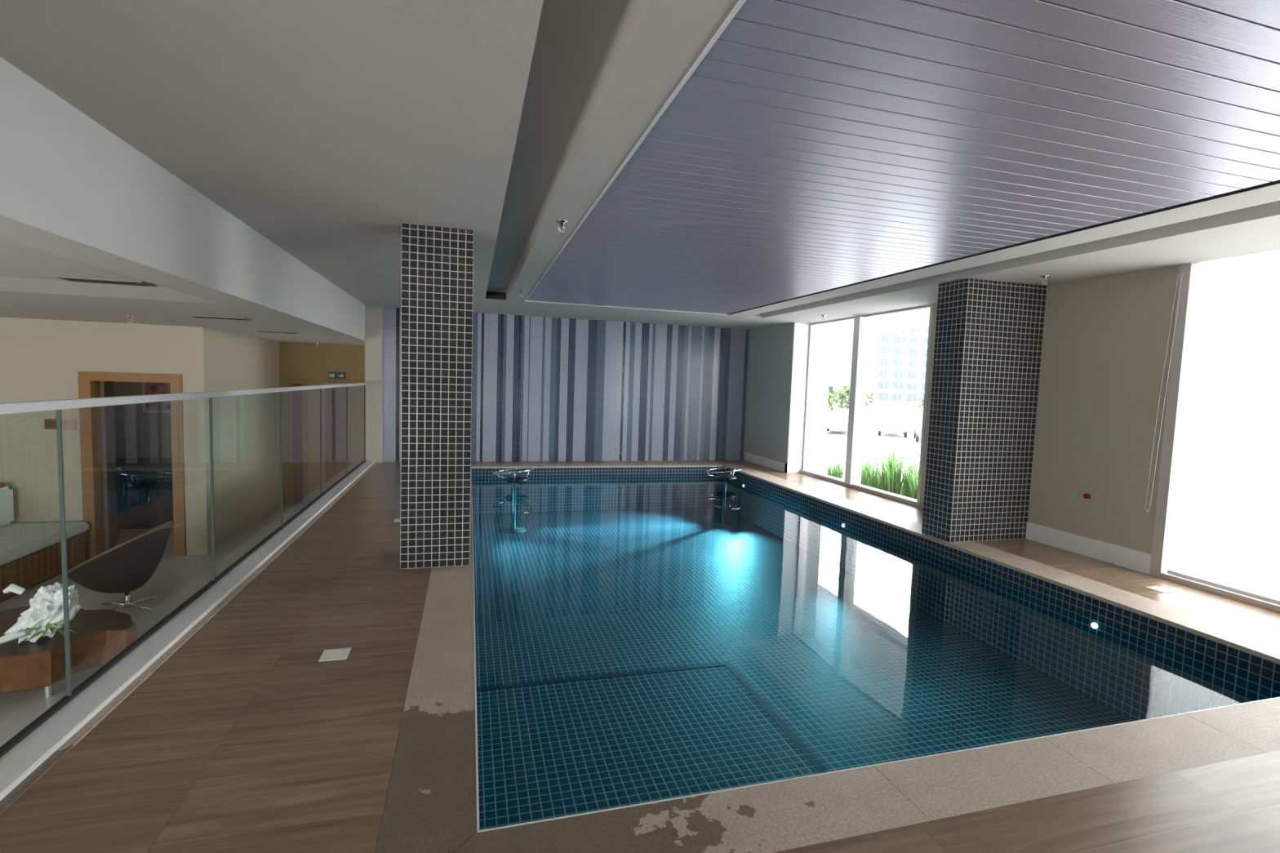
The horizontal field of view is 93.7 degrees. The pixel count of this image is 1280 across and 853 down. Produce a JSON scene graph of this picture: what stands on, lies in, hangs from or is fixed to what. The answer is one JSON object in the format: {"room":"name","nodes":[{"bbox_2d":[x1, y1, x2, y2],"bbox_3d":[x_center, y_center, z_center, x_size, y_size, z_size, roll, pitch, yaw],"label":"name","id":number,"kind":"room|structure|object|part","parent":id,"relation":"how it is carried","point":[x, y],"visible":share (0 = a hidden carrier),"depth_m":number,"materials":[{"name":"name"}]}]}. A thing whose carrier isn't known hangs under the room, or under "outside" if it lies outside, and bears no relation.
{"room":"indoor swimming pool","nodes":[
{"label":"indoor swimming pool","id":0,"kind":"room"},
{"bbox_2d":[99,381,172,457],"bbox_3d":[-7.208,0.093,8.620,2.260,2.970,2.160,1,4,-16],"label":"wall","id":1,"kind":"structure","parent":0,"point":[139,433],"depth_m":9.44,"materials":[{"name":"beige paint"}]},
{"bbox_2d":[77,371,186,559],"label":"door","id":2,"kind":"structure","parent":1,"relation":"in","point":[94,433],"depth_m":7.63,"materials":[{"name":"orange wood"}]},
{"bbox_2d":[142,382,170,413],"bbox_3d":[-7.552,-0.537,9.470,0.510,0.640,0.040,1,4,-16],"label":"flower picture","id":3,"kind":"object","parent":1,"relation":"attached to","point":[148,388],"visible":0.43,"depth_m":9.44,"materials":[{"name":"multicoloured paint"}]},
{"bbox_2d":[0,317,280,555],"bbox_3d":[-7.993,0.047,8.894,3.900,2.970,3.400,1,4,-16],"label":"wall","id":4,"kind":"structure","parent":0,"point":[41,359],"depth_m":7.62,"materials":[{"name":"beige paint"}]},
{"bbox_2d":[44,418,75,430],"bbox_3d":[-7.113,-0.024,7.358,0.310,0.135,0.012,1,4,-16],"label":"light switch","id":5,"kind":"object","parent":4,"relation":"attached to","point":[50,424],"visible":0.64,"depth_m":7.36,"materials":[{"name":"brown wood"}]},
{"bbox_3d":[-7.204,-0.030,7.332,0.120,0.125,0.012,1,4,-16],"label":"dark plate","id":6,"kind":"part","parent":5,"relation":"part of","materials":[{"name":"brown plastic"}]},
{"bbox_3d":[-7.045,-0.020,7.378,0.170,0.130,0.012,1,4,-16],"label":"beige plate","id":7,"kind":"part","parent":5,"relation":"part of","materials":[{"name":"beige plastic"}]},
{"bbox_2d":[0,504,307,746],"bbox_3d":[-5.585,2.073,3.384,5.560,0.100,15.600,1,4,-16],"label":"floor","id":8,"kind":"structure","parent":0,"point":[176,579],"depth_m":6.47,"materials":[{"name":"grey ceramic"}]},
{"bbox_2d":[0,486,88,602],"bbox_3d":[-6.944,1.309,5.923,1.020,0.960,2.930,1,4,-16],"label":"upholstered bench","id":9,"kind":"object","parent":8,"relation":"on","point":[30,553],"visible":0.94,"depth_m":6.77,"materials":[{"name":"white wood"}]},
{"bbox_2d":[0,486,13,527],"bbox_3d":[-7.272,1.056,5.809,0.260,0.460,2.930,1,4,-16],"label":"cushion","id":10,"kind":"object","parent":9,"relation":"on","point":[6,507],"depth_m":7.11,"materials":[{"name":"white fabric"}]},
{"bbox_2d":[0,521,88,565],"bbox_3d":[-6.825,1.351,5.960,0.770,0.120,2.930,1,4,-16],"label":"seat cushion","id":11,"kind":"object","parent":9,"relation":"on","point":[19,542],"depth_m":6.78,"materials":[{"name":"white fabric"}]},
{"bbox_2d":[0,606,137,698],"bbox_3d":[-4.681,1.762,4.513,1.427,0.415,1.099,3,4,10],"label":"trunk coffee table","id":12,"kind":"object","parent":8,"relation":"on","point":[24,665],"visible":0.78,"depth_m":4.44,"materials":[{"name":"brown wood"}]},
{"bbox_2d":[0,582,85,644],"bbox_3d":[-4.364,1.348,4.384,0.511,0.439,0.339,1,4,-16],"label":"flower arrangement","id":13,"kind":"object","parent":12,"relation":"on","point":[45,615],"visible":0.9,"depth_m":4.33,"materials":[{"name":"white"}]},
{"bbox_2d":[67,520,174,611],"bbox_3d":[-5.205,1.409,6.023,0.877,0.858,0.700,1,4,-16],"label":"swivel armchair","id":14,"kind":"object","parent":8,"relation":"on","point":[126,566],"visible":0.95,"depth_m":5.85,"materials":[{"name":"black leather"}]},
{"bbox_3d":[-5.327,1.799,6.091,0.303,0.062,0.038,3,4,11],"label":"leg","id":15,"kind":"part","parent":14,"relation":"part of","materials":[{"name":"silver metal"}]},
{"bbox_3d":[-5.209,1.815,5.916,0.038,0.062,0.303,3,4,11],"label":"leg","id":16,"kind":"part","parent":14,"relation":"part of","materials":[{"name":"silver metal"}]},
{"bbox_3d":[-5.178,1.724,6.057,0.056,0.170,0.056,1,4,-16],"label":"stem","id":17,"kind":"part","parent":14,"relation":"part of","materials":[{"name":"silver metal"}]},
{"bbox_3d":[-5.034,1.813,6.035,0.303,0.062,0.038,3,4,11],"label":"leg","id":18,"kind":"part","parent":14,"relation":"part of","materials":[{"name":"silver metal"}]},
{"bbox_3d":[-5.152,1.796,6.209,0.038,0.062,0.303,3,4,11],"label":"leg","id":19,"kind":"part","parent":14,"relation":"part of","materials":[{"name":"silver metal"}]},
{"bbox_2d":[102,457,173,528],"bbox_3d":[-7.737,1.019,9.232,0.800,1.000,0.625,1,4,-16],"label":"base cabinet","id":20,"kind":"object","parent":8,"relation":"on","point":[144,490],"visible":0.79,"depth_m":9.01,"materials":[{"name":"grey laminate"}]},
{"bbox_3d":[-7.846,1.035,8.902,0.370,0.910,0.019,1,4,-16],"label":"door","id":21,"kind":"part","parent":20,"relation":"part of","materials":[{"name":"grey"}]},
{"bbox_3d":[-7.682,0.943,8.924,0.015,0.200,0.016,1,4,-16],"label":"handle","id":22,"kind":"part","parent":20,"relation":"part of","materials":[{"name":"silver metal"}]},
{"bbox_3d":[-7.615,0.944,8.943,0.015,0.200,0.016,1,4,-16],"label":"handle","id":23,"kind":"part","parent":20,"relation":"part of","materials":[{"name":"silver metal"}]},
{"bbox_3d":[-7.471,1.039,9.009,0.370,0.910,0.019,1,4,-16],"label":"door","id":24,"kind":"part","parent":20,"relation":"part of","materials":[{"name":"grey"}]},
{"bbox_2d":[0,56,364,341],"bbox_3d":[-2.729,-1.292,3.159,0.310,0.890,13.750,1,4,-16],"label":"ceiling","id":25,"kind":"structure","parent":0,"point":[71,188],"depth_m":2.98,"materials":[{"name":"grey paint"}]},
{"bbox_2d":[0,238,364,345],"bbox_3d":[-5.394,-1.033,3.284,5.800,0.180,15.400,1,4,-16],"label":"ceiling","id":26,"kind":"structure","parent":0,"point":[28,289],"depth_m":5.01,"materials":[{"name":"grey paint"}]},
{"bbox_2d":[52,275,156,286],"bbox_3d":[-3.683,-1.002,4.138,0.500,0.014,0.200,1,4,-16],"label":"ceiling vent","id":27,"kind":"object","parent":26,"relation":"in","point":[82,279],"visible":1,"depth_m":4.09,"materials":[{"name":"grey metal"}]},
{"bbox_2d":[124,315,135,323],"bbox_3d":[-5.328,-1.121,6.268,0.084,0.079,0.084,1,4,-16],"label":"sprinkler","id":28,"kind":"object","parent":26,"relation":"attached to","point":[130,317],"visible":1,"depth_m":6.26,"materials":[{"name":"silver metal"}]},
{"bbox_2d":[186,314,251,320],"bbox_3d":[-4.271,-1.106,6.100,0.500,0.014,0.200,1,4,-16],"label":"ceiling vent","id":29,"kind":"object","parent":26,"relation":"in","point":[193,316],"visible":1,"depth_m":6.04,"materials":[{"name":"grey metal"}]},
{"bbox_2d":[252,329,298,333],"bbox_3d":[-4.910,-1.274,8.095,0.500,0.014,0.200,1,4,-16],"label":"ceiling vent","id":30,"kind":"object","parent":26,"relation":"in","point":[270,331],"visible":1,"depth_m":8.03,"materials":[{"name":"grey metal"}]},
{"bbox_2d":[0,462,377,814],"bbox_3d":[-2.463,1.126,3.305,0.040,0.006,13.500,1,4,-16],"label":"trim","id":31,"kind":"structure","parent":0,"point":[37,773],"depth_m":2.69,"materials":[{"name":"beige stone"}]},
{"bbox_2d":[279,341,364,504],"bbox_3d":[-5.428,0.012,10.531,1.929,2.970,1.650,1,4,-16],"label":"wall","id":32,"kind":"structure","parent":0,"point":[304,361],"depth_m":10.99,"materials":[{"name":"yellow paint"}]},
{"bbox_2d":[287,379,307,504],"bbox_3d":[-6.254,0.294,10.956,0.300,2.290,0.030,1,4,-16],"label":"door","id":33,"kind":"structure","parent":32,"relation":"in","point":[297,400],"depth_m":10.95,"materials":[{"name":"orange wood"}]},
{"bbox_2d":[328,372,346,379],"bbox_3d":[-5.578,-0.936,11.046,0.280,0.125,0.028,1,4,-16],"label":"exit sign","id":34,"kind":"object","parent":32,"relation":"attached to","point":[341,375],"visible":1,"depth_m":11.04,"materials":[{"name":"black plastic"}]},
{"bbox_2d":[320,382,364,493],"bbox_3d":[-5.418,0.320,11.196,0.960,2.260,0.030,1,4,-16],"label":"door","id":35,"kind":"structure","parent":32,"relation":"in","point":[333,399],"depth_m":11.14,"materials":[{"name":"orange wood"}]},
{"bbox_2d":[364,305,382,462],"bbox_3d":[-4.352,-0.206,9.828,0.249,3.580,0.250,1,4,-16],"label":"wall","id":36,"kind":"structure","parent":0,"point":[373,314],"depth_m":9.67,"materials":[{"name":"beige paint"}]},
{"bbox_2d":[382,306,751,462],"bbox_3d":[-1.021,-0.668,10.787,6.671,2.580,0.150,1,4,-16],"label":"wall","id":37,"kind":"structure","parent":0,"point":[544,388],"depth_m":10.78,"materials":[{"name":"paper"}]},
{"bbox_2d":[0,0,1279,329],"bbox_3d":[0.957,-1.518,4.082,7.280,0.330,13.950,1,4,-16],"label":"ceiling","id":38,"kind":"structure","parent":0,"point":[325,127],"depth_m":2.68,"materials":[{"name":"grey paint"}]},
{"bbox_2d":[485,291,506,300],"bbox_3d":[-2.010,-1.825,8.358,0.270,0.102,0.026,1,4,-16],"label":"ceiling vent","id":39,"kind":"object","parent":38,"relation":"in","point":[490,295],"visible":0.97,"depth_m":8.35,"materials":[{"name":"grey metal"}]},
{"bbox_2d":[518,289,524,297],"bbox_3d":[-1.457,-1.635,7.376,0.084,0.079,0.084,1,4,-16],"label":"sprinkler","id":40,"kind":"object","parent":38,"relation":"attached to","point":[521,291],"visible":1,"depth_m":7.36,"materials":[{"name":"silver metal"}]},
{"bbox_2d":[555,219,568,233],"bbox_3d":[-0.536,-1.363,4.094,0.084,0.079,0.084,1,4,-16],"label":"sprinkler","id":41,"kind":"object","parent":38,"relation":"attached to","point":[561,222],"visible":1,"depth_m":4.08,"materials":[{"name":"silver metal"}]},
{"bbox_2d":[524,0,1279,315],"bbox_3d":[1.424,-1.288,3.263,3.064,0.036,11.532,1,4,-16],"label":"ceiling panel","id":42,"kind":"object","parent":38,"relation":"attached to","point":[810,146],"visible":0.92,"depth_m":2.58,"materials":[{"name":"purple plastic"}]},
{"bbox_3d":[1.421,-1.282,3.274,3.064,0.021,11.510,1,4,-16],"label":"edge trim","id":43,"kind":"part","parent":42,"relation":"part of","materials":[{"name":"white paint"}]},
{"bbox_2d":[1040,275,1050,284],"bbox_3d":[3.654,-1.321,5.411,0.084,0.079,0.084,1,4,-16],"label":"sprinkler","id":44,"kind":"object","parent":38,"relation":"attached to","point":[1044,277],"visible":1,"depth_m":5.40,"materials":[{"name":"silver metal"}]},
{"bbox_2d":[0,460,1279,852],"bbox_3d":[0.834,1.226,4.301,6.930,0.120,13.600,1,4,-16],"label":"floor","id":45,"kind":"structure","parent":0,"point":[242,740],"depth_m":2.31,"materials":[{"name":"brown wood"}]},
{"bbox_2d":[318,648,351,662],"bbox_3d":[-1.567,1.173,3.083,0.130,0.005,0.130,1,4,-16],"label":"floor plate","id":46,"kind":"object","parent":45,"relation":"on","point":[334,654],"visible":1,"depth_m":3.08,"materials":[{"name":"white"}]},
{"bbox_2d":[400,222,473,568],"bbox_3d":[-1.579,-0.213,4.696,0.499,2.530,0.500,1,4,-16],"label":"tiled pillar","id":47,"kind":"structure","parent":45,"relation":"on","point":[437,262],"depth_m":4.45,"materials":[{"name":"tile"}]},
{"bbox_2d":[375,462,1279,852],"bbox_3d":[0.502,1.438,6.443,5.090,0.882,8.745,1,4,-16],"label":"swimming pool","id":48,"kind":"object","parent":45,"relation":"in","point":[625,670],"visible":0.91,"depth_m":4.22,"materials":[{"name":"tile"}]},
{"bbox_2d":[493,467,533,533],"bbox_3d":[-1.861,1.063,8.789,0.586,0.928,0.586,1,4,-16],"label":"stool","id":49,"kind":"object","parent":48,"relation":"in","point":[515,479],"visible":1,"depth_m":8.78,"materials":[{"name":"silver metal"}]},
{"bbox_3d":[-1.845,1.159,8.802,0.360,0.735,0.360,1,4,-16],"label":"stem","id":50,"kind":"part","parent":49,"relation":"part of","materials":[{"name":"grey metal"}]},
{"bbox_3d":[-1.805,0.773,8.822,0.340,0.065,0.340,1,4,-16],"label":"seat","id":51,"kind":"part","parent":49,"relation":"part of","materials":[{"name":"black leather"}]},
{"bbox_2d":[706,466,742,527],"bbox_3d":[1.330,1.110,9.594,0.586,0.928,0.586,1,4,-16],"label":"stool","id":52,"kind":"object","parent":48,"relation":"in","point":[724,477],"visible":1,"depth_m":9.58,"materials":[{"name":"silver metal"}]},
{"bbox_3d":[1.346,1.206,9.607,0.360,0.735,0.360,1,4,-16],"label":"stem","id":53,"kind":"part","parent":52,"relation":"part of","materials":[{"name":"grey metal"}]},
{"bbox_3d":[1.386,0.820,9.628,0.340,0.065,0.340,1,4,-16],"label":"seat","id":54,"kind":"part","parent":52,"relation":"part of","materials":[{"name":"black plastic"}]},
{"bbox_2d":[1090,622,1097,628],"bbox_3d":[3.361,1.473,4.434,0.012,0.044,0.044,1,4,-16],"label":"pool light","id":55,"kind":"object","parent":48,"relation":"attached to","point":[1093,625],"depth_m":4.43,"materials":[{"name":"white glass"}]},
{"bbox_2d":[921,278,1047,542],"bbox_3d":[3.459,-0.144,6.043,0.960,2.530,0.370,1,4,-16],"label":"tiled pillar","id":56,"kind":"structure","parent":45,"relation":"on","point":[988,340],"depth_m":5.87,"materials":[{"name":"tile"}]},
{"bbox_2d":[1144,586,1174,592],"bbox_3d":[3.980,1.246,4.591,0.130,0.005,0.130,1,4,-16],"label":"floor plate","id":57,"kind":"object","parent":45,"relation":"on","point":[1157,588],"visible":1,"depth_m":4.58,"materials":[{"name":"white"}]},
{"bbox_2d":[746,322,810,470],"bbox_3d":[2.526,-0.665,10.985,0.460,2.780,1.700,1,4,-16],"label":"wall","id":58,"kind":"structure","parent":0,"point":[771,347],"depth_m":10.77,"materials":[{"name":"grey paint"}]},
{"bbox_2d":[744,452,802,472],"bbox_3d":[2.406,0.647,10.966,0.310,0.160,1.580,1,4,-16],"label":"baseboard","id":59,"kind":"structure","parent":58,"relation":"attached to","point":[763,461],"depth_m":10.58,"materials":[{"name":"white paint"}]},
{"bbox_2d":[786,322,818,463],"bbox_3d":[2.760,-0.551,10.159,0.460,2.370,0.030,1,4,-16],"label":"trim","id":60,"kind":"structure","parent":58,"relation":"attached to","point":[801,331],"depth_m":10.13,"materials":[{"name":"white paint"}]},
{"bbox_2d":[810,323,832,473],"bbox_3d":[3.055,0.200,10.514,0.320,4.160,0.230,1,4,-16],"label":"wall","id":61,"kind":"structure","parent":0,"point":[824,340],"depth_m":10.36,"materials":[{"name":"grey paint"}]},
{"bbox_2d":[831,308,929,337],"bbox_3d":[5.287,-1.666,5.533,1.840,0.640,20.000,1,4,-16],"label":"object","id":62,"kind":"object","parent":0,"point":[917,318],"depth_m":10.50,"materials":[{"name":"grey"}]},
{"bbox_2d":[919,265,1179,554],"bbox_3d":[4.935,0.066,2.970,0.200,2.900,9.400,1,4,-16],"label":"wall","id":63,"kind":"structure","parent":0,"point":[1105,339],"depth_m":5.38,"materials":[{"name":"beige paint"}]},
{"bbox_2d":[800,303,933,506],"bbox_3d":[3.207,-0.483,8.822,0.190,2.780,2.850,1,4,-16],"label":"window","id":64,"kind":"structure","parent":63,"relation":"in","point":[861,331],"depth_m":8.77,"materials":[{"name":"silver metal"}]},
{"bbox_2d":[1083,492,1092,500],"bbox_3d":[4.086,0.636,5.478,0.044,0.064,0.064,1,4,-16],"label":"button","id":65,"kind":"object","parent":63,"relation":"attached to","point":[1087,495],"visible":1,"depth_m":5.46,"materials":[{"name":"red plastic"}]},
{"bbox_3d":[4.080,0.636,5.476,0.033,0.048,0.048,1,4,-16],"label":"push knob","id":66,"kind":"part","parent":65,"relation":"part of","materials":[{"name":"red plastic"}]},
{"bbox_2d":[1025,521,1151,574],"bbox_3d":[4.081,1.099,5.525,0.018,0.170,1.160,1,4,-16],"label":"baseboard","id":67,"kind":"structure","parent":63,"relation":"attached to","point":[1130,558],"depth_m":5.44,"materials":[{"name":"white paint"}]},
{"bbox_2d":[1149,262,1279,613],"bbox_3d":[5.176,0.113,1.958,0.170,2.730,6.120,1,4,-16],"label":"window","id":68,"kind":"structure","parent":63,"relation":"in","point":[1182,335],"depth_m":4.81,"materials":[{"name":"silver metal"}]},
{"bbox_2d":[1144,249,1279,604],"bbox_3d":[5.101,0.094,2.017,0.123,2.665,6.078,1,4,-16],"label":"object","id":69,"kind":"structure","parent":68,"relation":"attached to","point":[1225,535],"depth_m":4.49,"materials":[{"name":"white fabric"}]},
{"bbox_3d":[4.236,-0.251,4.854,0.005,1.932,0.110,1,4,-16],"label":"bead chain","id":70,"kind":"part","parent":69,"relation":"part of","materials":[{"name":"beige"}]},
{"bbox_3d":[-2.583,1.691,3.318,0.170,0.870,13.500,1,4,-16],"label":"wall","id":71,"kind":"structure","parent":0,"visible":0},
{"bbox_2d":[0,461,374,800],"bbox_3d":[-2.566,1.179,3.280,0.170,0.158,13.500,1,4,-16],"label":"curb","id":72,"kind":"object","parent":71,"relation":"on","point":[18,763],"depth_m":2.83,"materials":[{"name":"white stone"}]},
{"bbox_2d":[0,382,366,758],"bbox_3d":[-2.617,0.463,3.253,0.056,1.270,13.390,1,4,-16],"label":"guardrail","id":73,"kind":"object","parent":72,"relation":"on","point":[48,405],"visible":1,"depth_m":2.88,"materials":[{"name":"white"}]},
{"bbox_3d":[-2.596,-0.152,3.208,0.056,0.036,13.390,1,4,-16],"label":"handrail","id":74,"kind":"part","parent":73,"relation":"part of","materials":[{"name":"white metal"}]},
{"label":"outside","id":75,"kind":"structure","parent":0,"visible":0},
{"bbox_2d":[823,407,921,477],"bbox_3d":[100.660,-8.792,205.113,294.240,0.001,460.000,1,4,-16],"label":"floor","id":76,"kind":"structure","parent":75,"point":[895,440],"depth_m":33.41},
{"bbox_2d":[828,381,833,407],"bbox_3d":[25.353,-5.426,97.416,30.000,4.100,6.100,1,4,-16],"label":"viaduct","id":77,"kind":"object","parent":76,"relation":"on","point":[831,383],"visible":0.02,"depth_m":95.68,"materials":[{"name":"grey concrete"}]},
{"bbox_2d":[827,389,840,411],"bbox_3d":[14.504,-1.769,49.165,3.918,3.193,3.817,1,4,-16],"label":"tree","id":78,"kind":"object","parent":76,"relation":"on","point":[831,396],"visible":0.12,"depth_m":48.37,"materials":[{"name":"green plant"}]},
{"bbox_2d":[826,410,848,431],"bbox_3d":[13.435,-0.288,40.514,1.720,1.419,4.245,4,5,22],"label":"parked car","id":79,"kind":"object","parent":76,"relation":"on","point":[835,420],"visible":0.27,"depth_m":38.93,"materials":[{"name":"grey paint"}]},
{"bbox_2d":[829,383,874,409],"bbox_3d":[18.151,-1.956,51.430,3.773,3.473,3.673,1,4,-16],"label":"tree","id":80,"kind":"object","parent":76,"relation":"on","point":[842,395],"visible":0.44,"depth_m":50.91,"materials":[{"name":"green plant"}]},
{"bbox_2d":[826,438,919,480],"bbox_3d":[5.662,1.172,16.616,0.040,1.500,12.600,1,4,-16],"label":"fence","id":81,"kind":"object","parent":76,"relation":"on","point":[917,455],"visible":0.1,"depth_m":15.45,"materials":[{"name":"grey"}]},
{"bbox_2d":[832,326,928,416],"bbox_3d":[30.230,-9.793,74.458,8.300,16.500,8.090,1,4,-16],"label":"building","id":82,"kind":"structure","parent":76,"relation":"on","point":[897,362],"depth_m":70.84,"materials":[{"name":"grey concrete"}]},
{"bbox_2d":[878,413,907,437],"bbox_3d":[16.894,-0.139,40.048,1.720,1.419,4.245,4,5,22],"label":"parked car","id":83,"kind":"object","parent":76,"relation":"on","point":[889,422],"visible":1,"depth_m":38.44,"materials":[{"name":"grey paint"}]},
{"bbox_2d":[913,416,922,441],"bbox_3d":[17.570,0.167,36.198,1.720,1.419,4.245,4,5,22],"label":"parked car","id":84,"kind":"object","parent":76,"relation":"on","point":[918,423],"visible":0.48,"depth_m":35.49,"materials":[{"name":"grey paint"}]},
{"bbox_2d":[916,397,924,411],"bbox_3d":[25.992,-1.464,53.122,2.696,2.766,2.731,1,4,-16],"label":"tree","id":85,"kind":"object","parent":76,"relation":"on","point":[921,401],"visible":0.11,"depth_m":53.45,"materials":[{"name":"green plant"}]},
{"bbox_3d":[4.137,1.764,8.438,1.180,1.420,4.450,1,4,-16],"label":"planter","id":86,"kind":"object","parent":76,"relation":"on","visible":0},
{"bbox_2d":[826,459,845,479],"bbox_3d":[3.338,0.721,10.132,0.318,0.368,0.445,0,5,-25],"label":"leafy plant","id":87,"kind":"object","parent":86,"relation":"on","point":[838,473],"visible":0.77,"depth_m":10.13,"materials":[{"name":"green plant"}]},
{"bbox_2d":[860,457,875,484],"bbox_3d":[3.610,0.721,9.727,0.414,0.444,0.535,1,4,-16],"label":"leafy plant","id":88,"kind":"object","parent":86,"relation":"on","point":[871,458],"visible":0.11,"depth_m":9.68,"materials":[{"name":"green plant"}]},
{"bbox_2d":[861,455,881,488],"bbox_3d":[3.586,0.712,9.401,0.552,0.508,0.618,-1,5,-38],"label":"leafy plant","id":89,"kind":"object","parent":86,"relation":"on","point":[873,482],"visible":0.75,"depth_m":9.32,"materials":[{"name":"green plant"}]},
{"bbox_2d":[868,444,919,494],"bbox_3d":[3.777,0.640,9.012,0.754,0.721,0.798,1,4,-16],"label":"leafy plant","id":90,"kind":"object","parent":86,"relation":"on","point":[891,478],"visible":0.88,"depth_m":8.90,"materials":[{"name":"green plant"}]},
{"bbox_2d":[897,457,919,497],"bbox_3d":[3.946,0.740,8.634,0.688,0.590,0.706,1,4,-16],"label":"leafy plant","id":91,"kind":"object","parent":86,"relation":"on","point":[905,487],"visible":0.39,"depth_m":8.70,"materials":[{"name":"green plant"}]},
{"bbox_2d":[905,465,919,499],"bbox_3d":[3.929,0.789,8.301,0.532,0.540,0.678,1,4,-16],"label":"leafy plant","id":92,"kind":"object","parent":86,"relation":"on","point":[913,495],"visible":0.2,"depth_m":8.34,"materials":[{"name":"green plant"}]}
]}

